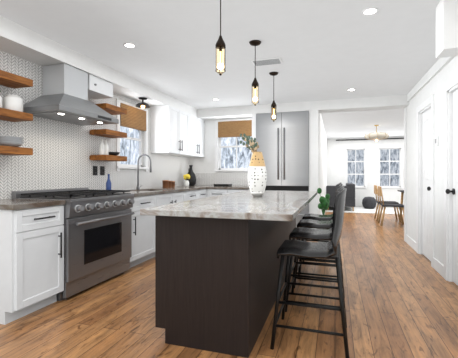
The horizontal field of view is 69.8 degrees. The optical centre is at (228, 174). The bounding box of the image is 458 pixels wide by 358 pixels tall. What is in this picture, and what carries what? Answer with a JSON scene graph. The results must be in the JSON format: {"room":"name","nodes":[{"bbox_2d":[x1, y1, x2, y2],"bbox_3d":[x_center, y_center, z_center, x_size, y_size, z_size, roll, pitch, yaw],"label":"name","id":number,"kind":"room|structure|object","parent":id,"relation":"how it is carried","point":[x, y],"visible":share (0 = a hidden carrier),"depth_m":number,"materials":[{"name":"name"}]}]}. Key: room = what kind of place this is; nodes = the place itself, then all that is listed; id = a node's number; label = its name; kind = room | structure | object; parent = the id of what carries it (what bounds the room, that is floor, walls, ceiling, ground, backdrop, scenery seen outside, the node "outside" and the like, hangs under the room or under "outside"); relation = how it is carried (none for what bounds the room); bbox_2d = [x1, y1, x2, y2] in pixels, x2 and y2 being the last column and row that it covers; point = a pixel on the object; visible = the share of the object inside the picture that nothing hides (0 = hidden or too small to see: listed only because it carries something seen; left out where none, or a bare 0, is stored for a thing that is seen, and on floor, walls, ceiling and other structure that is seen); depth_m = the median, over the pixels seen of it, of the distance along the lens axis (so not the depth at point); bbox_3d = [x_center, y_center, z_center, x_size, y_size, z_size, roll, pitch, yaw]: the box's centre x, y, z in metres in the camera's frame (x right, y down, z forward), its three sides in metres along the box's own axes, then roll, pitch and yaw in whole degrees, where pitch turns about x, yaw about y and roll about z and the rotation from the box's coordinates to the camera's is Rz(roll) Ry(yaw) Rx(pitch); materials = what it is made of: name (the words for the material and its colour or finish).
{"room":"kitchen","nodes":[
{"label":"kitchen","id":0,"kind":"room"},
{"bbox_2d":[0,50,189,198],"bbox_3d":[-2.209,-0.087,2.920,0.100,2.467,8.800,0,0,18],"label":"wall","id":1,"kind":"structure","parent":0,"point":[60,159],"depth_m":3.71,"materials":[{"name":"tile"}]},
{"bbox_2d":[0,70,32,88],"bbox_3d":[-2.134,-0.857,2.560,0.260,0.065,1.160,0,0,18],"label":"shelf","id":2,"kind":"object","parent":1,"relation":"attached to","point":[7,79],"visible":1,"depth_m":2.95,"materials":[{"name":"brown wood"}]},
{"bbox_2d":[0,108,32,121],"bbox_3d":[-2.134,-0.536,2.560,0.260,0.065,1.160,0,0,18],"label":"shelf","id":3,"kind":"object","parent":1,"relation":"attached to","point":[5,114],"visible":1,"depth_m":2.94,"materials":[{"name":"brown wood"}]},
{"bbox_2d":[2,94,22,111],"bbox_3d":[-1.981,-0.648,3.010,0.160,0.155,0.160,0,0,18],"label":"jar","id":4,"kind":"object","parent":3,"relation":"on","point":[12,102],"visible":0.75,"depth_m":2.95,"materials":[{"name":"ceramic"}]},
{"bbox_2d":[0,145,32,155],"bbox_3d":[-2.134,-0.216,2.560,0.260,0.065,1.160,0,0,18],"label":"shelf","id":5,"kind":"object","parent":1,"relation":"attached to","point":[4,150],"visible":1,"depth_m":2.92,"materials":[{"name":"brown wood"}]},
{"bbox_2d":[0,136,23,146],"bbox_3d":[-1.987,-0.295,2.990,0.210,0.090,0.210,0,0,18],"label":"bowls","id":6,"kind":"object","parent":5,"relation":"on","point":[4,140],"visible":0.87,"depth_m":2.92,"materials":[{"name":"white ceramic"}]},
{"bbox_2d":[23,63,118,125],"bbox_3d":[-1.680,-0.874,3.538,0.520,0.554,0.880,0,0,18],"label":"range hood","id":7,"kind":"object","parent":1,"relation":"attached to","point":[64,98],"visible":0.92,"depth_m":3.43,"materials":[{"name":"silver metal"}]},
{"bbox_2d":[93,166,104,174],"bbox_3d":[-1.705,-0.058,4.298,0.011,0.107,0.210,0,0,18],"label":"outlet plates","id":8,"kind":"object","parent":1,"relation":"attached to","point":[102,168],"visible":1,"depth_m":4.32,"materials":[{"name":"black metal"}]},
{"bbox_2d":[88,74,112,98],"bbox_3d":[-1.654,-1.062,3.992,0.292,0.177,0.420,0,0,18],"label":"cabinet","id":9,"kind":"object","parent":1,"relation":"attached to","point":[98,88],"visible":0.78,"depth_m":3.96,"materials":[{"name":"white wood"}]},
{"bbox_2d":[90,129,126,137],"bbox_3d":[-1.573,-0.536,4.296,0.260,0.065,0.430,0,0,18],"label":"shelf","id":10,"kind":"object","parent":1,"relation":"attached to","point":[107,133],"visible":1,"depth_m":4.17,"materials":[{"name":"brown wood"}]},
{"bbox_2d":[90,155,126,161],"bbox_3d":[-1.573,-0.216,4.296,0.260,0.065,0.430,0,0,18],"label":"shelf","id":11,"kind":"object","parent":1,"relation":"attached to","point":[112,158],"visible":1,"depth_m":4.13,"materials":[{"name":"brown wood"}]},
{"bbox_2d":[99,139,108,154],"bbox_3d":[-1.598,-0.350,4.194,0.064,0.200,0.144,0,0,18],"label":"bottles","id":12,"kind":"object","parent":11,"relation":"on","point":[103,148],"visible":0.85,"depth_m":4.15,"materials":[{"name":"white ceramic"}]},
{"bbox_2d":[109,152,119,155],"bbox_3d":[-1.540,-0.276,4.375,0.170,0.050,0.170,0,0,18],"label":"bowl","id":13,"kind":"object","parent":11,"relation":"on","point":[110,153],"visible":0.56,"depth_m":4.32,"materials":[{"name":"black ceramic"}]},
{"bbox_2d":[95,103,126,114],"bbox_3d":[-1.573,-0.857,4.296,0.260,0.065,0.430,0,0,18],"label":"shelf","id":14,"kind":"object","parent":1,"relation":"attached to","point":[111,109],"visible":0.82,"depth_m":4.22,"materials":[{"name":"brown wood"}]},
{"bbox_2d":[116,99,148,171],"bbox_3d":[-1.505,-0.564,5.042,0.133,1.020,0.810,0,0,18],"label":"window","id":15,"kind":"structure","parent":1,"relation":"in","point":[132,123],"depth_m":5.08,"materials":[{"name":"paint"}]},
{"bbox_2d":[151,105,204,157],"bbox_3d":[-0.894,-0.758,6.193,0.387,0.788,1.557,0,0,18],"label":"upper cabinet","id":16,"kind":"object","parent":1,"relation":"attached to","point":[174,131],"visible":1,"depth_m":5.68,"materials":[{"name":"white wood"}]},
{"bbox_2d":[0,0,439,138],"bbox_3d":[1.892,-1.351,4.801,6.750,0.060,14.900,0,0,18],"label":"ceiling","id":17,"kind":"structure","parent":0,"point":[326,49],"depth_m":3.33,"materials":[{"name":"paint"}]},
{"bbox_2d":[123,43,135,47],"bbox_3d":[-1.012,-1.318,3.343,0.124,0.006,0.124,0,0,18],"label":"recessed light","id":18,"kind":"object","parent":17,"relation":"in","point":[129,45],"visible":1,"depth_m":3.34,"materials":[{"name":"paint"}]},
{"bbox_2d":[135,97,149,107],"bbox_3d":[-1.295,-1.076,4.937,0.220,0.154,0.220,0,0,18],"label":"pendant light","id":19,"kind":"object","parent":17,"relation":"hanging from","point":[142,104],"visible":1,"depth_m":4.91,"materials":[{"name":"black metal"}]},
{"bbox_2d":[215,0,225,75],"bbox_3d":[-0.059,-1.004,2.278,0.124,0.630,0.124,0,0,18],"label":"pendant light","id":20,"kind":"object","parent":17,"relation":"hanging from","point":[220,45],"visible":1,"depth_m":2.25,"materials":[{"name":"brown metal"}]},
{"bbox_2d":[0,16,453,119],"bbox_3d":[-0.205,-1.238,2.273,4.113,0.167,8.600,0,0,18],"label":"ceiling soffit","id":21,"kind":"structure","parent":17,"relation":"attached to","point":[17,40],"depth_m":3.79,"materials":[{"name":"white paint"}]},
{"bbox_2d":[249,40,260,105],"bbox_3d":[0.261,-1.004,3.268,0.124,0.630,0.124,0,0,18],"label":"pendant light","id":22,"kind":"object","parent":17,"relation":"hanging from","point":[255,86],"visible":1,"depth_m":3.25,"materials":[{"name":"brown metal"}]},
{"bbox_2d":[251,57,282,65],"bbox_3d":[0.443,-1.315,3.829,0.340,0.012,0.200,0,0,18],"label":"ceiling vent","id":23,"kind":"object","parent":17,"relation":"in","point":[270,61],"visible":0.94,"depth_m":3.80,"materials":[{"name":"metal"}]},
{"bbox_2d":[269,72,277,121],"bbox_3d":[0.581,-1.004,4.258,0.124,0.630,0.124,0,0,18],"label":"pendant light","id":24,"kind":"object","parent":17,"relation":"hanging from","point":[273,105],"visible":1,"depth_m":4.23,"materials":[{"name":"brown metal"}]},
{"bbox_2d":[362,7,378,14],"bbox_3d":[1.139,-1.318,2.648,0.124,0.006,0.124,0,0,18],"label":"recessed light","id":25,"kind":"object","parent":17,"relation":"in","point":[369,11],"visible":1,"depth_m":2.65,"materials":[{"name":"paint"}]},
{"bbox_2d":[365,125,388,141],"bbox_3d":[3.919,-1.102,8.717,0.574,0.436,0.574,0,0,-45],"label":"chandelier","id":26,"kind":"object","parent":17,"relation":"hanging from","point":[376,136],"visible":1,"depth_m":8.55,"materials":[{"name":"beige glass"}]},
{"bbox_2d":[190,117,251,185],"bbox_3d":[0.365,-0.087,6.655,2.503,2.467,0.110,0,0,18],"label":"wall","id":27,"kind":"structure","parent":0,"point":[203,168],"depth_m":6.84,"materials":[{"name":"paint"}]},
{"bbox_2d":[215,118,251,172],"bbox_3d":[0.145,-0.584,6.712,0.890,1.100,0.133,0,0,18],"label":"window","id":28,"kind":"structure","parent":27,"relation":"in","point":[233,155],"depth_m":6.75,"materials":[{"name":"paint"}]},
{"bbox_2d":[0,211,457,357],"bbox_3d":[1.892,1.176,4.801,6.750,0.060,14.900,0,0,18],"label":"floor","id":29,"kind":"structure","parent":0,"point":[397,305],"depth_m":2.65,"materials":[{"name":"brown wood"}]},
{"bbox_2d":[0,199,65,324],"bbox_3d":[-1.841,0.686,2.796,0.675,0.920,0.509,0,0,18],"label":"base cabinet","id":30,"kind":"object","parent":29,"relation":"on","point":[31,230],"visible":1,"depth_m":2.63,"materials":[{"name":"wood"}]},
{"bbox_2d":[12,187,134,300],"bbox_3d":[-1.574,0.651,3.492,0.750,0.990,0.975,0,0,18],"label":"range","id":31,"kind":"object","parent":29,"relation":"on","point":[97,224],"visible":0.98,"depth_m":3.26,"materials":[{"name":"silver metal"}]},
{"bbox_2d":[120,186,249,267],"bbox_3d":[-0.623,0.686,5.313,1.445,0.920,3.068,0,0,18],"label":"base cabinet","id":32,"kind":"object","parent":29,"relation":"on","point":[143,226],"visible":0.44,"depth_m":4.38,"materials":[{"name":"wood"}]},
{"bbox_2d":[106,174,110,189],"bbox_3d":[-1.564,0.107,4.267,0.068,0.235,0.068,0,0,18],"label":"bottle","id":33,"kind":"object","parent":32,"relation":"on","point":[108,183],"visible":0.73,"depth_m":4.24,"materials":[{"name":"blue glass"}]},
{"bbox_2d":[136,154,151,189],"bbox_3d":[-1.277,-0.045,5.008,0.261,0.540,0.118,0,0,18],"label":"faucet","id":34,"kind":"object","parent":32,"relation":"on","point":[140,156],"visible":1,"depth_m":4.99,"materials":[{"name":"silver metal"}]},
{"bbox_2d":[162,180,174,187],"bbox_3d":[-1.053,0.158,5.752,0.108,0.134,0.348,0,0,18],"label":"canister set","id":35,"kind":"object","parent":32,"relation":"on","point":[165,183],"visible":0.99,"depth_m":5.63,"materials":[{"name":"brown wood"}]},
{"bbox_2d":[183,174,189,186],"bbox_3d":[-0.788,0.103,6.164,0.132,0.242,0.117,0,0,-35],"label":"flower vase","id":36,"kind":"object","parent":32,"relation":"on","point":[186,183],"visible":1,"depth_m":6.13,"materials":[{"name":"white ceramic"}]},
{"bbox_2d":[186,165,195,185],"bbox_3d":[-0.764,0.015,6.582,0.220,0.420,0.223,0,0,18],"label":"vase","id":37,"kind":"object","parent":32,"relation":"on","point":[192,181],"visible":0.76,"depth_m":6.51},
{"bbox_2d":[214,184,231,186],"bbox_3d":[-0.120,0.200,6.460,0.379,0.050,0.220,0,0,18],"label":"tray","id":38,"kind":"object","parent":32,"relation":"on","point":[227,185],"visible":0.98,"depth_m":6.36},
{"bbox_2d":[140,190,316,357],"bbox_3d":[0.314,0.686,3.346,1.000,0.920,2.790,0,0,18],"label":"kitchen island","id":39,"kind":"object","parent":29,"relation":"on","point":[217,264],"visible":0.98,"depth_m":2.17,"materials":[{"name":"brown wood"}]},
{"bbox_2d":[240,134,266,196],"bbox_3d":[0.245,-0.101,3.397,0.265,0.651,0.280,0,0,-24],"label":"vase","id":40,"kind":"object","parent":39,"relation":"on","point":[257,173],"visible":1,"depth_m":3.31,"materials":[{"name":"white ceramic"}]},
{"bbox_2d":[256,111,308,226],"bbox_3d":[1.012,-0.004,6.166,0.969,2.292,0.436,0,0,18],"label":"fridge","id":41,"kind":"object","parent":29,"relation":"on","point":[283,143],"visible":0.5,"depth_m":5.99,"materials":[{"name":"silver metal"}]},
{"bbox_2d":[270,188,349,357],"bbox_3d":[0.579,0.620,2.314,0.494,1.057,0.494,0,0,18],"label":"stool","id":42,"kind":"object","parent":29,"relation":"on","point":[296,248],"visible":1,"depth_m":2.16,"materials":[{"name":"black leather"}]},
{"bbox_2d":[285,185,345,311],"bbox_3d":[0.770,0.620,2.904,0.494,1.057,0.494,0,0,18],"label":"stool","id":43,"kind":"object","parent":29,"relation":"on","point":[297,233],"visible":0.6,"depth_m":2.77,"materials":[{"name":"black leather"}]},
{"bbox_2d":[294,184,343,287],"bbox_3d":[0.954,0.620,3.475,0.494,1.057,0.494,0,0,18],"label":"stool","id":44,"kind":"object","parent":29,"relation":"on","point":[307,223],"visible":0.44,"depth_m":3.33,"materials":[{"name":"black leather"}]},
{"bbox_2d":[300,182,342,271],"bbox_3d":[1.123,0.620,3.998,0.494,1.057,0.494,0,0,18],"label":"stool","id":45,"kind":"object","parent":29,"relation":"on","point":[306,216],"visible":0.33,"depth_m":3.87,"materials":[{"name":"black leather"}]},
{"bbox_2d":[317,188,329,240],"bbox_3d":[1.385,0.667,4.807,0.200,0.954,0.200,0,0,18],"label":"potted plant","id":46,"kind":"object","parent":29,"relation":"on","point":[323,205],"visible":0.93,"depth_m":4.78,"materials":[{"name":"green plant"}]},
{"bbox_2d":[326,206,402,214],"bbox_3d":[4.583,1.140,10.578,2.780,0.012,1.850,0,0,18],"label":"rug","id":47,"kind":"object","parent":29,"relation":"on","point":[347,209],"visible":0.47,"depth_m":10.44,"materials":[{"name":"fabric"}]},
{"bbox_2d":[326,183,354,210],"bbox_3d":[3.722,0.710,10.988,0.870,0.847,1.400,0,0,18],"label":"armchair","id":48,"kind":"object","parent":47,"relation":"on","point":[350,192],"visible":0.69,"depth_m":10.27,"materials":[{"name":"grey fabric"}]},
{"bbox_2d":[362,197,376,208],"bbox_3d":[4.735,0.933,11.081,0.460,0.400,0.460,0,0,18],"label":"pouf","id":49,"kind":"object","parent":47,"relation":"on","point":[367,202],"visible":0.98,"depth_m":10.92,"materials":[{"name":"fabric"}]},
{"bbox_2d":[374,185,400,221],"bbox_3d":[3.985,0.708,8.276,0.566,0.885,0.522,0,0,18],"label":"dining chair","id":50,"kind":"object","parent":29,"relation":"on","point":[375,186],"visible":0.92,"depth_m":8.14,"materials":[{"name":"brown wood"}]},
{"bbox_2d":[378,186,403,225],"bbox_3d":[3.739,0.708,7.515,0.566,0.885,0.522,0,0,18],"label":"dining chair","id":51,"kind":"object","parent":29,"relation":"on","point":[380,194],"visible":0.88,"depth_m":7.48,"materials":[{"name":"brown wood"}]},
{"bbox_2d":[397,190,403,217],"bbox_3d":[4.577,0.772,7.664,0.900,0.752,1.600,0,0,18],"label":"dining table","id":52,"kind":"object","parent":29,"relation":"on","point":[401,191],"visible":0.2,"depth_m":8.40,"materials":[{"name":"brown wood"}]},
{"bbox_2d":[252,101,326,228],"bbox_3d":[2.017,-0.087,9.148,1.216,2.467,6.550,0,0,18],"label":"wall","id":53,"kind":"structure","parent":0,"point":[317,135],"depth_m":5.89,"materials":[{"name":"paint"}]},
{"bbox_2d":[252,95,408,113],"bbox_3d":[1.794,-1.238,5.941,2.763,0.167,0.310,0,0,18],"label":"header beam","id":54,"kind":"structure","parent":0,"point":[397,101],"depth_m":5.74,"materials":[{"name":"paint"}]},
{"bbox_2d":[327,136,403,207],"bbox_3d":[5.483,-0.147,11.418,3.984,2.587,0.100,0,0,18],"label":"wall","id":55,"kind":"structure","parent":0,"point":[335,149],"depth_m":11.60,"materials":[{"name":"paint"}]},
{"bbox_2d":[345,147,366,188],"bbox_3d":[4.522,-0.249,11.708,0.750,1.490,0.133,0,0,18],"label":"window","id":56,"kind":"structure","parent":55,"relation":"in","point":[355,157],"depth_m":11.74,"materials":[{"name":"paint"}]},
{"bbox_2d":[336,138,403,140],"bbox_3d":[4.970,-1.244,11.482,2.342,0.044,0.091,0,0,18],"label":"curtain rod","id":57,"kind":"object","parent":55,"relation":"attached to","point":[387,138],"visible":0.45,"depth_m":11.57,"materials":[{"name":"metal"}]},
{"bbox_2d":[377,146,402,188],"bbox_3d":[5.574,-0.249,11.369,0.820,1.490,0.133,0,0,18],"label":"window","id":58,"kind":"structure","parent":55,"relation":"in","point":[389,158],"depth_m":11.40,"materials":[{"name":"paint"}]},
{"bbox_2d":[407,56,457,264],"bbox_3d":[1.788,-0.087,1.556,0.120,2.467,8.660,0,0,18],"label":"wall","id":59,"kind":"structure","parent":0,"point":[435,86],"depth_m":3.95,"materials":[{"name":"paint"}]},
{"bbox_2d":[406,234,443,277],"bbox_3d":[1.724,1.081,1.577,0.015,0.130,8.460,0,0,18],"label":"baseboard","id":60,"kind":"structure","parent":59,"relation":"attached to","point":[437,265],"depth_m":3.96,"materials":[{"name":"paint"}]},
{"bbox_2d":[422,108,430,260],"bbox_3d":[2.671,0.129,4.434,0.118,2.019,0.634,0,0,18],"label":"door","id":61,"kind":"structure","parent":59,"relation":"in","point":[426,116],"depth_m":4.52,"materials":[{"name":"paint"}]},
{"bbox_2d":[404,74,457,281],"bbox_3d":[2.629,-0.004,4.189,0.138,2.300,3.168,0,0,18],"label":"door frame","id":62,"kind":"structure","parent":59,"relation":"attached to","point":[451,85],"depth_m":4.03,"materials":[{"name":"paint"}]},
{"bbox_2d":[435,136,438,145],"bbox_3d":[2.468,-0.399,3.900,0.025,0.110,0.080,0,0,18],"label":"thermostat","id":63,"kind":"object","parent":59,"relation":"attached to","point":[437,137],"visible":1,"depth_m":3.86,"materials":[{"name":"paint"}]},
{"bbox_2d":[445,89,457,285],"bbox_3d":[2.259,0.129,3.159,0.118,2.019,0.754,0,0,18],"label":"door","id":64,"kind":"structure","parent":59,"relation":"in","point":[454,191],"depth_m":3.42,"materials":[{"name":"paint"}]},
{"bbox_2d":[436,0,457,57],"bbox_3d":[1.800,-1.123,2.445,0.403,0.397,0.200,0,0,18],"label":"beam","id":65,"kind":"structure","parent":0,"point":[446,10],"depth_m":2.41,"materials":[{"name":"paint"}]}
]}

